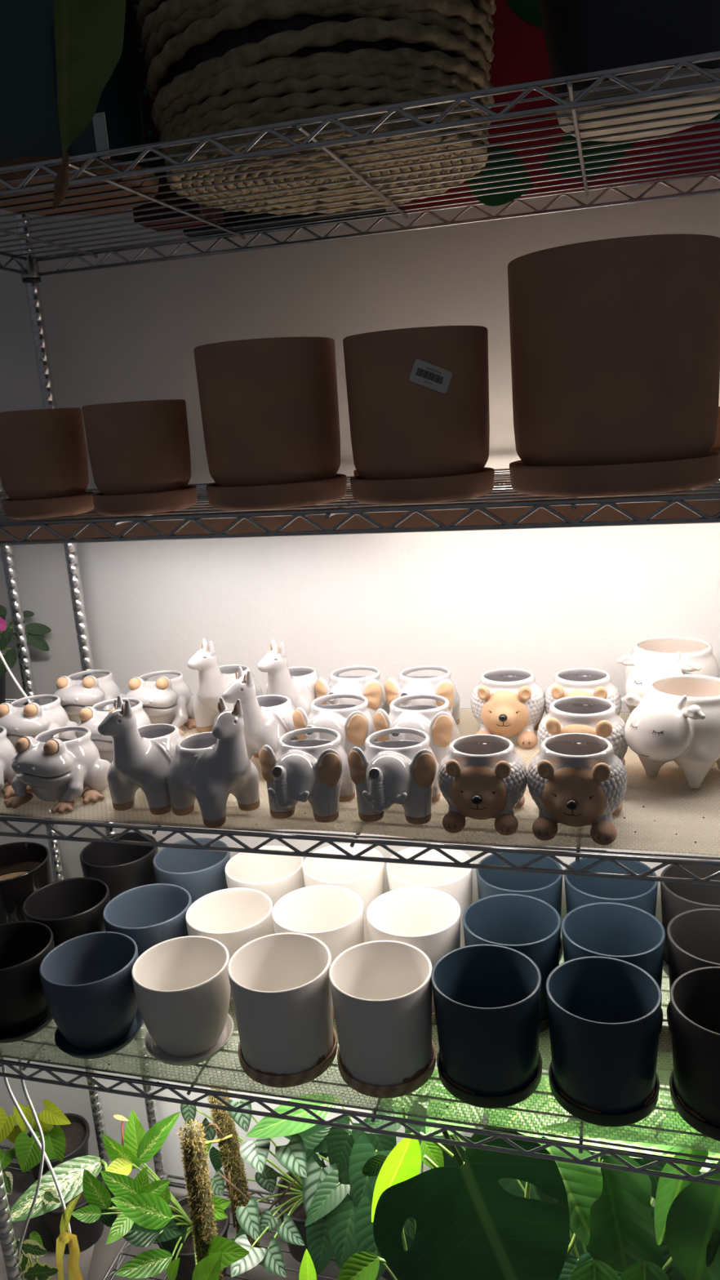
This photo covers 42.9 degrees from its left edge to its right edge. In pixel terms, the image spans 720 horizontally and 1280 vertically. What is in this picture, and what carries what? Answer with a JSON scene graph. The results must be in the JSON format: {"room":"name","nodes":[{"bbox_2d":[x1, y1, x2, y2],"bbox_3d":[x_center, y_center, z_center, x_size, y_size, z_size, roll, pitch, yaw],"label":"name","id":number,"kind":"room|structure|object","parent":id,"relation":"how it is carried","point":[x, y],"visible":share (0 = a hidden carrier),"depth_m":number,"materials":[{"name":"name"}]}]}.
{"room":"plant shop","nodes":[
{"label":"plant shop","id":0,"kind":"room"},
{"bbox_2d":[2,1162,386,1279],"bbox_3d":[-0.172,1.881,0.746,4.400,0.100,3.325,0,15,16],"label":"floor","id":1,"kind":"structure","parent":0,"point":[104,1255],"depth_m":2.20,"materials":[{"name":"concrete"}]},
{"bbox_2d":[0,476,115,1196],"bbox_3d":[-1.319,0.285,1.953,1.137,2.560,0.584,0,15,16],"label":"wire shelving unit","id":2,"kind":"object","parent":1,"relation":"on","point":[6,551],"visible":0.32,"depth_m":2.00,"materials":[{"name":"silver metal"}]},
{"bbox_2d":[0,604,51,704],"bbox_3d":[-0.786,0.033,1.991,0.177,0.225,0.158,0,15,16],"label":"african violet","id":3,"kind":"object","parent":2,"relation":"on","point":[33,630],"visible":0.9,"depth_m":1.99,"materials":[{"name":"green plant"}]},
{"bbox_2d":[0,841,52,924],"bbox_3d":[-0.731,0.543,1.920,0.180,0.174,0.180,0,15,16],"label":"planter pot","id":4,"kind":"object","parent":2,"relation":"on","point":[33,858],"visible":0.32,"depth_m":1.88,"materials":[{"name":"black ceramic"}]},
{"bbox_2d":[0,1168,94,1279],"bbox_3d":[-0.745,1.408,2.119,0.450,0.003,0.380,0,15,16],"label":"mat","id":5,"kind":"object","parent":2,"relation":"on","point":[22,1181],"visible":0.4,"depth_m":2.15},
{"bbox_2d":[0,1099,89,1181],"bbox_3d":[-0.776,1.230,2.247,0.212,0.290,0.195,-4,14,-1],"label":"potted plant","id":6,"kind":"object","parent":5,"relation":"on","point":[66,1135],"visible":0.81,"depth_m":2.19,"materials":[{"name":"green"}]},
{"bbox_2d":[26,1113,89,1181],"bbox_3d":[-0.746,1.296,2.283,0.159,0.142,0.159,0,15,16],"label":"nursery pot","id":7,"kind":"object","parent":6,"relation":"on","point":[77,1134],"depth_m":2.26,"materials":[{"name":"black plastic"}]},
{"bbox_2d":[2,1155,107,1279],"bbox_3d":[-0.632,1.213,1.931,0.220,0.456,0.515,-10,15,-23],"label":"potted plant","id":8,"kind":"object","parent":5,"relation":"on","point":[68,1173],"visible":0.8,"depth_m":1.93,"materials":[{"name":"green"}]},
{"bbox_2d":[41,1156,105,1254],"bbox_3d":[-0.666,1.326,2.139,0.159,0.142,0.159,0,15,16],"label":"nursery pot","id":9,"kind":"object","parent":8,"relation":"on","point":[87,1234],"depth_m":2.09,"materials":[{"name":"black plastic"}]},
{"bbox_2d":[0,50,719,1279],"bbox_3d":[0.085,0.287,1.557,1.561,2.560,0.584,0,15,16],"label":"wire shelving unit","id":10,"kind":"object","parent":1,"relation":"on","point":[29,270],"visible":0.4,"depth_m":1.29,"materials":[{"name":"silver metal"}]},
{"bbox_2d":[0,725,16,799],"bbox_3d":[-0.639,0.201,1.518,0.176,0.109,0.141,-1,14,12],"label":"planter","id":11,"kind":"object","parent":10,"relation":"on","point":[7,750],"visible":0.7,"depth_m":1.51,"materials":[{"name":"ceramic"}]},
{"bbox_2d":[0,525,35,540],"bbox_3d":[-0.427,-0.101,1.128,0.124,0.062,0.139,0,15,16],"label":"light","id":12,"kind":"object","parent":10,"relation":"hanging from","point":[19,531],"depth_m":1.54,"materials":[{"name":"brown metal"}]},
{"bbox_2d":[17,1054,44,1257],"bbox_3d":[-0.619,1.013,1.692,0.134,0.578,0.018,0,15,16],"label":"power cord","id":13,"kind":"object","parent":10,"relation":"hanging from","point":[23,1083],"visible":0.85,"depth_m":1.65,"materials":[{"name":"white plastic"}]},
{"bbox_2d":[0,1048,71,1233],"bbox_3d":[-0.586,1.008,1.709,0.071,0.582,0.037,0,15,16],"label":"power cord","id":14,"kind":"object","parent":10,"relation":"hanging from","point":[3,1068],"visible":0.7,"depth_m":1.66,"materials":[{"name":"white plastic"}]},
{"bbox_2d":[16,1231,57,1279],"bbox_3d":[-0.609,1.306,1.790,0.159,0.342,0.159,0,15,16],"label":"pothos","id":15,"kind":"object","parent":10,"relation":"on","point":[33,1247],"visible":0.92,"depth_m":1.75,"materials":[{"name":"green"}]},
{"bbox_2d":[0,407,94,519],"bbox_3d":[-0.464,-0.259,1.344,0.136,0.150,0.136,0,15,16],"label":"terracotta pot","id":16,"kind":"object","parent":10,"relation":"on","point":[44,473],"visible":0.99,"depth_m":1.29,"materials":[{"name":"brown ceramic"}]},
{"bbox_2d":[0,0,159,215],"bbox_3d":[-0.427,-0.799,1.200,0.274,0.495,0.468,-6,14,-7],"label":"potted plant","id":17,"kind":"object","parent":10,"relation":"on","point":[70,85],"visible":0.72,"depth_m":1.19,"materials":[{"name":"green plant"}]},
{"bbox_2d":[73,521,133,538],"bbox_3d":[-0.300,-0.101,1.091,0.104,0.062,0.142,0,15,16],"label":"light","id":18,"kind":"object","parent":10,"relation":"hanging from","point":[90,531],"depth_m":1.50,"materials":[{"name":"brown metal"}]},
{"bbox_2d":[81,399,196,515],"bbox_3d":[-0.313,-0.261,1.309,0.147,0.151,0.147,3,15,25],"label":"terracotta pot","id":19,"kind":"object","parent":10,"relation":"on","point":[140,451],"visible":1,"depth_m":1.25,"materials":[{"name":"brown ceramic"}]},
{"bbox_2d":[71,1110,248,1279],"bbox_3d":[-0.359,1.194,1.890,0.424,0.477,0.317,0,15,16],"label":"potted plant","id":20,"kind":"object","parent":10,"relation":"on","point":[146,1217],"visible":0.83,"depth_m":1.85,"materials":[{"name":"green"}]},
{"bbox_2d":[157,1194,229,1279],"bbox_3d":[-0.359,1.336,2.013,0.159,0.142,0.159,0,15,16],"label":"nursery pot","id":21,"kind":"object","parent":20,"relation":"on","point":[187,1264],"depth_m":1.96,"materials":[{"name":"black plastic"}]},
{"bbox_2d":[132,0,224,232],"bbox_3d":[-0.319,-0.932,1.508,0.126,0.460,0.101,0,15,16],"label":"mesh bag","id":22,"kind":"object","parent":10,"relation":"on","point":[152,134],"visible":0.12,"depth_m":1.50,"materials":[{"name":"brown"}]},
{"bbox_2d":[176,1118,223,1279],"bbox_3d":[-0.298,1.174,1.780,0.058,0.579,0.059,-4,14,-1],"label":"pole","id":23,"kind":"object","parent":10,"relation":"on","point":[194,1160],"visible":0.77,"depth_m":1.73,"materials":[{"name":"plant"}]},
{"bbox_2d":[206,1083,261,1248],"bbox_3d":[-0.276,1.176,2.021,0.088,0.458,0.058,1,15,18],"label":"pole","id":24,"kind":"object","parent":10,"relation":"on","point":[230,1155],"visible":0.56,"depth_m":2.00,"materials":[{"name":"plant"}]},
{"bbox_2d":[180,1099,350,1277],"bbox_3d":[-0.164,1.174,1.946,0.315,0.463,0.404,-10,15,-23],"label":"potted plant","id":25,"kind":"object","parent":10,"relation":"on","point":[304,1194],"visible":0.87,"depth_m":1.86,"materials":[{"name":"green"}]},
{"bbox_2d":[274,1165,328,1262],"bbox_3d":[-0.109,1.304,2.073,0.159,0.142,0.159,0,15,16],"label":"nursery pot","id":26,"kind":"object","parent":25,"relation":"on","point":[299,1216],"depth_m":2.03,"materials":[{"name":"black plastic"}]},
{"bbox_2d":[193,336,346,511],"bbox_3d":[-0.123,-0.298,1.272,0.197,0.215,0.197,5,17,32],"label":"terracotta pot","id":27,"kind":"object","parent":10,"relation":"on","point":[269,406],"visible":1,"depth_m":1.20,"materials":[{"name":"brown ceramic"}]},
{"bbox_2d":[182,208,386,236],"bbox_3d":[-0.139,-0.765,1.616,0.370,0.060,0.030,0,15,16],"label":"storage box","id":28,"kind":"object","parent":10,"relation":"on","point":[231,213],"visible":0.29,"depth_m":1.62,"materials":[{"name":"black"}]},
{"bbox_2d":[136,0,496,214],"bbox_3d":[-0.061,-0.885,1.293,0.504,0.442,0.505,-5,14,-3],"label":"rope basket","id":29,"kind":"object","parent":10,"relation":"on","point":[214,65],"visible":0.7,"depth_m":1.14,"materials":[{"name":"beige fabric"}]},
{"bbox_2d":[245,1093,414,1279],"bbox_3d":[0.011,1.140,1.915,0.375,0.520,0.330,7,18,38],"label":"potted plant","id":30,"kind":"object","parent":10,"relation":"on","point":[347,1229],"visible":0.57,"depth_m":1.82,"materials":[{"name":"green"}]},
{"bbox_2d":[0,927,719,1153],"bbox_3d":[0.110,0.644,1.643,1.488,0.002,0.556,0,15,16],"label":"liner","id":31,"kind":"object","parent":10,"relation":"on","point":[25,1041],"visible":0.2,"depth_m":1.44,"materials":[{"name":"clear plastic"}]},
{"bbox_2d":[0,920,54,1043],"bbox_3d":[-0.624,0.615,1.644,0.168,0.154,0.168,0,15,16],"label":"planter pot","id":32,"kind":"object","parent":31,"relation":"on","point":[24,1011],"visible":0.73,"depth_m":1.60,"materials":[{"name":"black ceramic"}]},
{"bbox_2d":[22,877,110,947],"bbox_3d":[-0.564,0.573,1.795,0.162,0.154,0.162,0,15,16],"label":"planter pot","id":33,"kind":"object","parent":31,"relation":"on","point":[74,907],"visible":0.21,"depth_m":1.82,"materials":[{"name":"black ceramic"}]},
{"bbox_2d":[39,931,143,1058],"bbox_3d":[-0.459,0.617,1.588,0.163,0.154,0.163,0,15,16],"label":"planter pot","id":34,"kind":"object","parent":31,"relation":"on","point":[86,980],"visible":0.96,"depth_m":1.55,"materials":[{"name":"blue ceramic"}]},
{"bbox_2d":[80,831,158,900],"bbox_3d":[-0.512,0.522,1.986,0.162,0.154,0.162,0,15,16],"label":"planter pot","id":35,"kind":"object","parent":31,"relation":"on","point":[122,868],"visible":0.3,"depth_m":1.94,"materials":[{"name":"black ceramic"}]},
{"bbox_2d":[102,883,191,956],"bbox_3d":[-0.395,0.573,1.747,0.164,0.154,0.164,0,15,16],"label":"planter pot","id":36,"kind":"object","parent":31,"relation":"on","point":[151,915],"visible":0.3,"depth_m":1.78,"materials":[{"name":"blue ceramic"}]},
{"bbox_2d":[131,935,233,1066],"bbox_3d":[-0.295,0.614,1.556,0.162,0.154,0.162,0,15,16],"label":"planter pot","id":37,"kind":"object","parent":31,"relation":"on","point":[181,984],"visible":0.99,"depth_m":1.52,"materials":[{"name":"white ceramic"}]},
{"bbox_2d":[152,837,230,903],"bbox_3d":[-0.347,0.523,1.935,0.159,0.154,0.159,0,15,16],"label":"planter pot","id":38,"kind":"object","parent":31,"relation":"on","point":[202,873],"visible":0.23,"depth_m":1.92,"materials":[{"name":"blue ceramic"}]},
{"bbox_2d":[185,887,273,1002],"bbox_3d":[-0.236,0.571,1.711,0.160,0.154,0.160,0,15,16],"label":"planter pot","id":39,"kind":"object","parent":31,"relation":"on","point":[234,917],"visible":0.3,"depth_m":1.75,"materials":[{"name":"white ceramic"}]},
{"bbox_2d":[224,845,304,933],"bbox_3d":[-0.189,0.527,1.876,0.160,0.154,0.160,0,15,16],"label":"planter pot","id":40,"kind":"object","parent":31,"relation":"on","point":[276,876],"visible":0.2,"depth_m":1.91,"materials":[{"name":"white ceramic"}]},
{"bbox_2d":[227,932,337,1087],"bbox_3d":[-0.124,0.603,1.500,0.167,0.178,0.167,0,15,16],"label":"planter pot","id":41,"kind":"object","parent":31,"relation":"on","point":[280,985],"visible":1,"depth_m":1.45,"materials":[{"name":"white ceramic"}]},
{"bbox_2d":[271,884,364,1019],"bbox_3d":[-0.069,0.562,1.652,0.163,0.178,0.163,0,15,16],"label":"planter pot","id":42,"kind":"object","parent":31,"relation":"on","point":[334,915],"visible":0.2,"depth_m":1.69,"materials":[{"name":"white ceramic"}]},
{"bbox_2d":[302,843,384,942],"bbox_3d":[-0.027,0.519,1.811,0.160,0.178,0.160,0,15,16],"label":"planter pot","id":43,"kind":"object","parent":31,"relation":"on","point":[365,878],"visible":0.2,"depth_m":1.84,"materials":[{"name":"white ceramic"}]},
{"bbox_2d":[328,940,435,1097],"bbox_3d":[0.038,0.602,1.461,0.162,0.178,0.162,0,15,16],"label":"planter pot","id":44,"kind":"object","parent":31,"relation":"on","point":[382,990],"visible":1,"depth_m":1.41,"materials":[{"name":"white ceramic"}]},
{"bbox_2d":[366,887,460,1024],"bbox_3d":[0.099,0.558,1.622,0.164,0.178,0.164,0,15,16],"label":"planter pot","id":45,"kind":"object","parent":31,"relation":"on","point":[427,919],"visible":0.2,"depth_m":1.66,"materials":[{"name":"white ceramic"}]},
{"bbox_2d":[386,846,472,947],"bbox_3d":[0.139,0.515,1.780,0.165,0.178,0.165,0,15,16],"label":"planter pot","id":46,"kind":"object","parent":31,"relation":"on","point":[457,882],"visible":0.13,"depth_m":1.81,"materials":[{"name":"white ceramic"}]},
{"bbox_2d":[431,944,542,1108],"bbox_3d":[0.199,0.599,1.428,0.167,0.178,0.167,0,15,16],"label":"planter pot","id":47,"kind":"object","parent":31,"relation":"on","point":[486,997],"visible":1,"depth_m":1.38,"materials":[{"name":"blue ceramic"}]},
{"bbox_2d":[462,893,560,1033],"bbox_3d":[0.262,0.558,1.577,0.165,0.178,0.165,0,15,16],"label":"planter pot","id":48,"kind":"object","parent":31,"relation":"on","point":[528,925],"visible":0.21,"depth_m":1.61,"materials":[{"name":"blue ceramic"}]},
{"bbox_2d":[475,852,563,961],"bbox_3d":[0.303,0.515,1.736,0.160,0.178,0.160,0,15,16],"label":"planter pot","id":49,"kind":"object","parent":31,"relation":"on","point":[547,887],"visible":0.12,"depth_m":1.77,"materials":[{"name":"blue ceramic"}]},
{"bbox_2d":[546,955,662,1127],"bbox_3d":[0.365,0.601,1.377,0.172,0.178,0.172,0,15,16],"label":"planter pot","id":50,"kind":"object","parent":31,"relation":"on","point":[604,1012],"visible":1,"depth_m":1.33,"materials":[{"name":"blue ceramic"}]},
{"bbox_2d":[564,857,657,916],"bbox_3d":[0.462,0.515,1.691,0.165,0.178,0.165,0,15,16],"label":"planter pot","id":51,"kind":"object","parent":31,"relation":"on","point":[580,891],"visible":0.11,"depth_m":1.73,"materials":[{"name":"blue ceramic"}]},
{"bbox_2d":[561,902,665,1034],"bbox_3d":[0.421,0.559,1.528,0.164,0.178,0.164,0,15,16],"label":"planter pot","id":52,"kind":"object","parent":31,"relation":"on","point":[630,934],"visible":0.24,"depth_m":1.57,"materials":[{"name":"blue ceramic"}]},
{"bbox_2d":[660,859,719,977],"bbox_3d":[0.625,0.514,1.649,0.172,0.178,0.172,0,15,16],"label":"planter pot","id":53,"kind":"object","parent":31,"relation":"on","point":[677,898],"visible":0.23,"depth_m":1.70,"materials":[{"name":"grey ceramic"}]},
{"bbox_2d":[666,907,719,1033],"bbox_3d":[0.585,0.558,1.487,0.168,0.178,0.168,0,15,16],"label":"planter pot","id":54,"kind":"object","parent":31,"relation":"on","point":[693,935],"visible":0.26,"depth_m":1.54,"materials":[{"name":"grey ceramic"}]},
{"bbox_2d":[669,966,719,1141],"bbox_3d":[0.536,0.600,1.330,0.168,0.178,0.168,0,15,16],"label":"planter pot","id":55,"kind":"object","parent":31,"relation":"on","point":[695,994],"visible":1,"depth_m":1.30,"materials":[{"name":"grey ceramic"}]},
{"bbox_2d":[0,708,719,856],"bbox_3d":[0.079,0.204,1.533,1.488,0.002,0.556,0,15,16],"label":"liner","id":56,"kind":"object","parent":10,"relation":"on","point":[668,799],"visible":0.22,"depth_m":1.32,"materials":[{"name":"white plastic"}]},
{"bbox_2d":[0,694,77,753],"bbox_3d":[-0.602,0.157,1.680,0.176,0.109,0.141,-1,14,12],"label":"planter","id":57,"kind":"object","parent":56,"relation":"on","point":[20,720],"visible":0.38,"depth_m":1.63,"materials":[{"name":"ceramic"}]},
{"bbox_2d":[4,725,111,813],"bbox_3d":[-0.490,0.199,1.484,0.176,0.109,0.141,2,15,22],"label":"planter","id":58,"kind":"object","parent":56,"relation":"on","point":[54,769],"visible":1,"depth_m":1.45,"materials":[{"name":"ceramic"}]},
{"bbox_2d":[52,669,125,724],"bbox_3d":[-0.545,0.115,1.834,0.176,0.109,0.141,-1,14,10],"label":"planter","id":59,"kind":"object","parent":56,"relation":"on","point":[74,694],"visible":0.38,"depth_m":1.78,"materials":[{"name":"ceramic"}]},
{"bbox_2d":[74,697,151,763],"bbox_3d":[-0.436,0.160,1.624,0.176,0.109,0.141,-1,14,12],"label":"planter","id":60,"kind":"object","parent":56,"relation":"on","point":[91,717],"visible":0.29,"depth_m":1.58,"materials":[{"name":"ceramic"}]},
{"bbox_2d":[97,695,183,814],"bbox_3d":[-0.331,0.164,1.420,0.114,0.185,0.166,2,15,22],"label":"planter","id":61,"kind":"object","parent":56,"relation":"on","point":[143,755],"visible":0.77,"depth_m":1.38,"materials":[{"name":"ceramic"}]},
{"bbox_2d":[124,670,195,735],"bbox_3d":[-0.393,0.115,1.791,0.176,0.109,0.141,-1,14,10],"label":"planter","id":62,"kind":"object","parent":56,"relation":"on","point":[166,700],"visible":0.64,"depth_m":1.75,"materials":[{"name":"ceramic"}]},
{"bbox_2d":[166,697,259,827],"bbox_3d":[-0.224,0.169,1.373,0.153,0.185,0.113,8,19,41],"label":"planter","id":63,"kind":"object","parent":56,"relation":"on","point":[207,767],"visible":1,"depth_m":1.33,"materials":[{"name":"ceramic"}]},
{"bbox_2d":[186,638,262,733],"bbox_3d":[-0.259,0.078,1.746,0.114,0.185,0.166,2,15,23],"label":"planter","id":64,"kind":"object","parent":56,"relation":"on","point":[214,679],"visible":0.45,"depth_m":1.70,"materials":[{"name":"ceramic"}]},
{"bbox_2d":[222,666,298,759],"bbox_3d":[-0.164,0.124,1.533,0.114,0.185,0.166,2,15,23],"label":"planter","id":65,"kind":"object","parent":56,"relation":"on","point":[266,717],"visible":0.49,"depth_m":1.49,"materials":[{"name":"ceramic"}]},
{"bbox_2d":[257,640,319,715],"bbox_3d":[-0.127,0.080,1.699,0.114,0.185,0.166,2,15,22],"label":"planter","id":66,"kind":"object","parent":56,"relation":"on","point":[297,683],"visible":0.4,"depth_m":1.65,"materials":[{"name":"ceramic"}]},
{"bbox_2d":[258,727,355,822],"bbox_3d":[-0.080,0.201,1.362,0.128,0.110,0.161,-1,14,13],"label":"planter","id":67,"kind":"object","parent":56,"relation":"on","point":[317,771],"visible":0.98,"depth_m":1.32,"materials":[{"name":"ceramic"}]},
{"bbox_2d":[292,693,377,755],"bbox_3d":[-0.040,0.158,1.515,0.131,0.112,0.164,0,15,15],"label":"planter","id":68,"kind":"object","parent":56,"relation":"on","point":[354,723],"visible":0.51,"depth_m":1.47,"materials":[{"name":"ceramic"}]},
{"bbox_2d":[314,665,390,715],"bbox_3d":[-0.014,0.115,1.687,0.128,0.110,0.161,-1,14,13],"label":"planter","id":69,"kind":"object","parent":56,"relation":"on","point":[372,687],"visible":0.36,"depth_m":1.64,"materials":[{"name":"ceramic"}]},
{"bbox_2d":[347,728,440,824],"bbox_3d":[0.050,0.199,1.333,0.128,0.110,0.161,-2,14,9],"label":"planter","id":70,"kind":"object","parent":56,"relation":"on","point":[386,774],"visible":1,"depth_m":1.29,"materials":[{"name":"ceramic"}]},
{"bbox_2d":[373,693,459,764],"bbox_3d":[0.091,0.158,1.482,0.131,0.112,0.164,-1,14,13],"label":"planter","id":71,"kind":"object","parent":56,"relation":"on","point":[438,722],"visible":0.56,"depth_m":1.44,"materials":[{"name":"ceramic"}]},
{"bbox_2d":[384,665,460,724],"bbox_3d":[0.112,0.114,1.657,0.128,0.110,0.161,-1,14,13],"label":"planter","id":72,"kind":"object","parent":56,"relation":"on","point":[443,686],"visible":0.47,"depth_m":1.62,"materials":[{"name":"ceramic"}]},
{"bbox_2d":[437,733,527,835],"bbox_3d":[0.171,0.202,1.291,0.126,0.108,0.139,0,14,14],"label":"planter","id":73,"kind":"object","parent":56,"relation":"on","point":[477,780],"visible":1,"depth_m":1.25,"materials":[{"name":"ceramic"}]},
{"bbox_2d":[470,667,545,748],"bbox_3d":[0.257,0.117,1.598,0.130,0.111,0.143,0,15,16],"label":"planter","id":74,"kind":"object","parent":56,"relation":"on","point":[502,705],"visible":0.95,"depth_m":1.56,"materials":[{"name":"ceramic"}]},
{"bbox_2d":[526,733,627,844],"bbox_3d":[0.294,0.200,1.250,0.134,0.115,0.148,1,15,18],"label":"planter","id":75,"kind":"object","parent":56,"relation":"on","point":[572,783],"visible":1,"depth_m":1.21,"materials":[{"name":"ceramic"}]},
{"bbox_2d":[537,695,628,765],"bbox_3d":[0.339,0.158,1.400,0.137,0.117,0.150,1,15,20],"label":"planter","id":76,"kind":"object","parent":56,"relation":"on","point":[569,714],"visible":0.38,"depth_m":1.36,"materials":[{"name":"ceramic"}]},
{"bbox_2d":[544,667,622,715],"bbox_3d":[0.380,0.116,1.571,0.130,0.111,0.143,1,15,20],"label":"planter","id":77,"kind":"object","parent":56,"relation":"on","point":[566,682],"visible":0.26,"depth_m":1.54,"materials":[{"name":"ceramic"}]},
{"bbox_2d":[617,635,719,713],"bbox_3d":[0.535,0.079,1.587,0.157,0.153,0.222,3,16,27],"label":"planter","id":78,"kind":"object","parent":56,"relation":"on","point":[650,659],"visible":0.46,"depth_m":1.54,"materials":[{"name":"white ceramic"}]},
{"bbox_2d":[621,674,719,788],"bbox_3d":[0.484,0.137,1.379,0.216,0.148,0.152,-16,18,-39],"label":"planter","id":79,"kind":"object","parent":56,"relation":"on","point":[677,717],"visible":1,"depth_m":1.32,"materials":[{"name":"white ceramic"}]},
{"bbox_2d":[298,1106,453,1279],"bbox_3d":[0.069,1.121,1.636,0.198,0.684,0.304,7,18,38],"label":"potted plant","id":80,"kind":"object","parent":10,"relation":"on","point":[404,1162],"visible":0.8,"depth_m":1.54,"materials":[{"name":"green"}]},
{"bbox_2d":[342,325,494,504],"bbox_3d":[0.078,-0.295,1.213,0.193,0.211,0.193,-15,18,-37],"label":"terracotta pot","id":81,"kind":"object","parent":10,"relation":"on","point":[418,397],"visible":1,"depth_m":1.14,"materials":[{"name":"brown ceramic"}]},
{"bbox_2d":[373,1067,719,1279],"bbox_3d":[0.354,1.078,1.628,0.756,0.733,0.490,0,15,16],"label":"monstera plant","id":82,"kind":"object","parent":10,"relation":"on","point":[482,1215],"visible":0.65,"depth_m":1.45,"materials":[{"name":"green plant"}]},
{"bbox_2d":[396,0,719,209],"bbox_3d":[0.409,-0.935,1.428,0.740,0.434,0.018,0,15,16],"label":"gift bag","id":83,"kind":"object","parent":10,"relation":"on","point":[519,49],"visible":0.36,"depth_m":1.47,"materials":[{"name":"red paper"}]},
{"bbox_2d":[507,234,719,497],"bbox_3d":[0.323,-0.340,1.171,0.268,0.285,0.268,0,15,16],"label":"terracotta pot","id":84,"kind":"object","parent":10,"relation":"on","point":[615,343],"visible":1,"depth_m":1.07,"materials":[{"name":"brown ceramic"}]},
{"bbox_2d":[538,0,719,141],"bbox_3d":[0.347,-0.875,1.219,0.336,0.401,0.575,-3,14,3],"label":"potted plant","id":85,"kind":"object","parent":10,"relation":"on","point":[581,36],"visible":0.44,"depth_m":1.05,"materials":[{"name":"green ceramic"}]},
{"bbox_2d":[0,174,719,1210],"bbox_3d":[0.146,-0.053,1.866,4.400,3.060,0.100,0,15,16],"label":"wall","id":86,"kind":"structure","parent":0,"point":[544,602],"depth_m":1.81,"materials":[{"name":"white paint"}]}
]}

